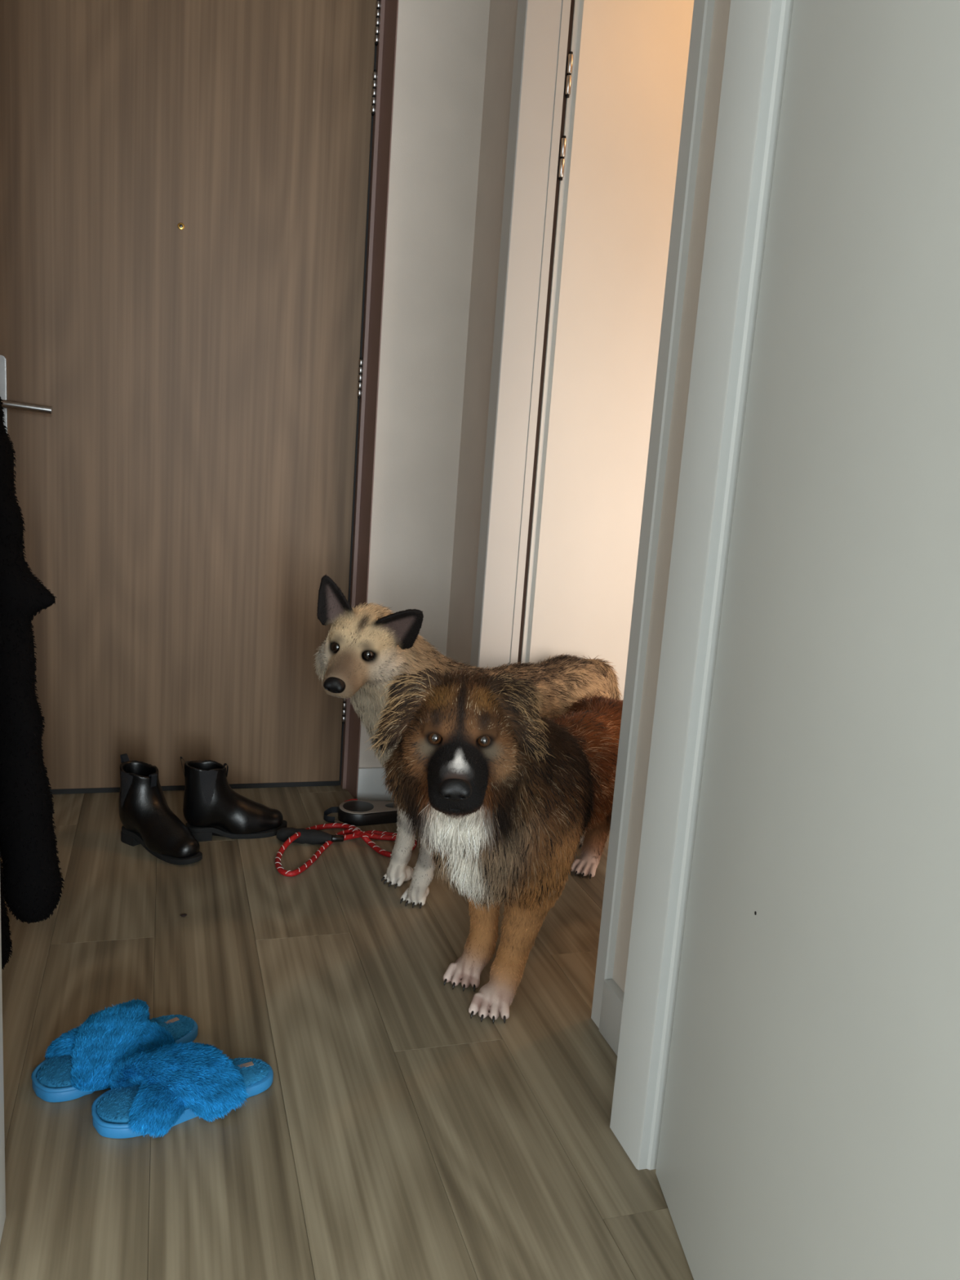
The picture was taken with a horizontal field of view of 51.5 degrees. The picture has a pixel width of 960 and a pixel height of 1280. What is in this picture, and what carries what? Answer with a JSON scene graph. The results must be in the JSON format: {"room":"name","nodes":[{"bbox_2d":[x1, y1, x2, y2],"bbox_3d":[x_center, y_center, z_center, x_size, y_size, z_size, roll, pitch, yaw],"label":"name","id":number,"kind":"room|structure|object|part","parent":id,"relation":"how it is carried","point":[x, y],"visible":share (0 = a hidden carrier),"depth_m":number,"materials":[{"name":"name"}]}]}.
{"room":"entryway","nodes":[
{"label":"entryway","id":0,"kind":"room"},
{"bbox_2d":[0,785,693,1279],"bbox_3d":[-0.286,1.075,-0.133,6.807,0.100,6.700,1,11,-18],"label":"floor","id":1,"kind":"structure","parent":0,"point":[397,1133],"depth_m":1.59,"materials":[{"name":"brown"}]},
{"bbox_2d":[31,998,198,1102],"bbox_3d":[-0.578,0.640,1.598,0.134,0.079,0.274,13,14,40],"label":"slipper","id":2,"kind":"object","parent":1,"relation":"on","point":[81,1062],"visible":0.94,"depth_m":1.55,"materials":[{"name":"blue fabric"}]},
{"bbox_2d":[164,1017,179,1022],"bbox_3d":[-0.525,0.639,1.659,0.009,0.001,0.050,13,14,40],"label":"print","id":3,"kind":"object","parent":2,"relation":"on","point":[167,1020],"depth_m":1.67,"materials":[{"name":"brown"}]},
{"bbox_2d":[118,753,202,864],"bbox_3d":[-0.774,0.407,2.407,0.272,0.212,0.104,11,12,31],"label":"boot","id":4,"kind":"object","parent":1,"relation":"on","point":[146,817],"visible":1,"depth_m":2.39,"materials":[{"name":"black leather"}]},
{"bbox_3d":[-0.858,0.361,2.401,0.046,0.086,0.015,11,12,31],"label":"elastic panel","id":5,"kind":"part","parent":4,"relation":"part of","materials":[{"name":"black fabric"}]},
{"bbox_2d":[91,1041,273,1138],"bbox_3d":[-0.446,0.665,1.514,0.274,0.079,0.134,-3,12,-32],"label":"slipper","id":6,"kind":"object","parent":1,"relation":"on","point":[154,1091],"visible":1,"depth_m":1.47,"materials":[{"name":"blue fabric"}]},
{"bbox_2d":[238,1061,253,1068],"bbox_3d":[-0.380,0.669,1.558,0.050,0.001,0.009,-3,12,-32],"label":"print","id":7,"kind":"object","parent":6,"relation":"on","point":[242,1064],"depth_m":1.57,"materials":[{"name":"brown"}]},
{"bbox_2d":[180,756,287,841],"bbox_3d":[-0.624,0.394,2.539,0.272,0.212,0.104,-1,12,-25],"label":"boot","id":8,"kind":"object","parent":1,"relation":"on","point":[211,806],"visible":0.99,"depth_m":2.50,"materials":[{"name":"black leather"}]},
{"bbox_3d":[-0.671,0.364,2.461,0.046,0.086,0.015,-1,12,-25],"label":"elastic panel","id":9,"kind":"part","parent":8,"relation":"part of","materials":[{"name":"black fabric"}]},
{"bbox_2d":[275,822,417,876],"bbox_3d":[-0.361,0.506,2.521,0.390,0.040,0.254,-3,13,-33],"label":"lead","id":10,"kind":"object","parent":1,"relation":"on","point":[313,835],"visible":0.92,"depth_m":2.52,"materials":[{"name":"red fabric"}]},
{"bbox_2d":[323,799,397,826],"bbox_3d":[-0.307,0.471,2.728,0.241,0.038,0.116,1,11,-16],"label":"lead","id":11,"kind":"object","parent":1,"relation":"on","point":[355,812],"visible":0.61,"depth_m":2.70,"materials":[{"name":"black plastic"}]},
{"bbox_3d":[-0.286,0.456,2.728,0.198,0.002,0.103,1,11,-16],"label":"plate","id":12,"kind":"part","parent":11,"relation":"part of","materials":[{"name":"beige plastic"}]},
{"bbox_2d":[313,574,623,908],"bbox_3d":[0.006,0.205,2.368,0.984,0.734,0.258,-4,14,-39],"label":"dog","id":13,"kind":"object","parent":1,"relation":"on","point":[365,646],"visible":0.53,"depth_m":2.12},
{"bbox_2d":[364,666,622,1023],"bbox_3d":[0.148,0.324,2.039,0.281,0.642,1.173,10,12,27],"label":"dog","id":14,"kind":"object","parent":1,"relation":"on","point":[504,795],"visible":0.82,"depth_m":1.70},
{"bbox_2d":[358,0,489,767],"bbox_3d":[0.347,-0.829,2.951,3.670,2.600,0.260,1,11,-18],"label":"wall","id":15,"kind":"structure","parent":0,"point":[442,45],"depth_m":2.65,"materials":[{"name":"paint"}]},
{"bbox_2d":[0,0,380,794],"bbox_3d":[-0.784,-0.713,2.605,0.967,2.335,0.106,1,11,-18],"label":"door","id":16,"kind":"structure","parent":15,"relation":"in","point":[184,184],"depth_m":2.62,"materials":[{"name":"brown wood"}]},
{"bbox_3d":[-1.146,-0.584,2.493,0.143,0.028,0.060,1,11,-18],"label":"lever","id":17,"kind":"part","parent":16,"relation":"part of","materials":[{"name":"metal"}]},
{"bbox_2d":[340,0,398,799],"bbox_3d":[-0.793,-0.727,2.583,1.037,2.370,0.216,1,11,-18],"label":"door frame","id":18,"kind":"structure","parent":15,"relation":"attached to","point":[388,9],"depth_m":2.69,"materials":[{"name":"wood"}]},
{"bbox_2d":[356,767,395,800],"bbox_3d":[-0.243,0.416,2.881,0.225,0.100,0.011,1,11,-18],"label":"baseboard","id":19,"kind":"structure","parent":15,"relation":"attached to","point":[371,787],"depth_m":2.85,"materials":[{"name":"white paint"}]},
{"bbox_2d":[445,0,730,992],"bbox_3d":[0.223,-0.666,2.023,0.086,2.600,1.466,1,11,-18],"label":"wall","id":20,"kind":"structure","parent":0,"point":[502,13],"depth_m":2.43,"materials":[{"name":"paint"}]},
{"bbox_2d":[470,0,715,1028],"bbox_3d":[0.220,-0.549,2.028,0.120,2.370,0.925,1,11,-18],"label":"door frame","id":21,"kind":"structure","parent":20,"relation":"attached to","point":[544,28],"depth_m":2.30,"materials":[{"name":"white paint"}]},
{"bbox_2d":[520,0,693,701],"bbox_3d":[0.468,-0.639,2.698,0.842,2.322,0.040,-4,14,-39],"label":"door","id":22,"kind":"structure","parent":20,"relation":"in","point":[628,60],"depth_m":2.51,"materials":[{"name":"white paint"}]},
{"bbox_2d":[599,979,624,1055],"bbox_3d":[0.262,0.678,1.667,0.018,0.100,0.251,1,11,-18],"label":"baseboard","id":23,"kind":"structure","parent":20,"relation":"attached to","point":[611,1008],"depth_m":1.74,"materials":[{"name":"white paint"}]},
{"bbox_3d":[-0.612,-0.528,0.956,6.700,2.600,0.085,1,11,-18],"label":"wall","id":24,"kind":"structure","parent":0,"visible":0},
{"bbox_2d":[0,0,794,1242],"bbox_3d":[-0.103,-0.413,1.141,0.940,2.380,0.099,1,11,-18],"label":"door frame","id":25,"kind":"structure","parent":24,"relation":"attached to","point":[758,31],"depth_m":1.30,"materials":[{"name":"white paint"}]},
{"bbox_2d":[655,0,959,1279],"bbox_3d":[0.390,-0.291,0.819,0.041,2.321,0.830,3,11,-5],"label":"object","id":26,"kind":"structure","parent":24,"relation":"in","point":[810,1130],"depth_m":0.95,"materials":[{"name":"white paint"}]},
{"bbox_3d":[-1.241,-0.711,1.689,0.120,2.600,1.730,1,11,-18],"label":"wall","id":27,"kind":"structure","parent":0,"visible":0},
{"bbox_2d":[0,396,64,969],"bbox_3d":[-0.930,-0.169,1.657,0.418,1.580,0.234,1,11,-18],"label":"coat","id":28,"kind":"object","parent":27,"relation":"hanging from","point":[31,880],"visible":1,"depth_m":1.77,"materials":[{"name":"black fabric"}]}
]}

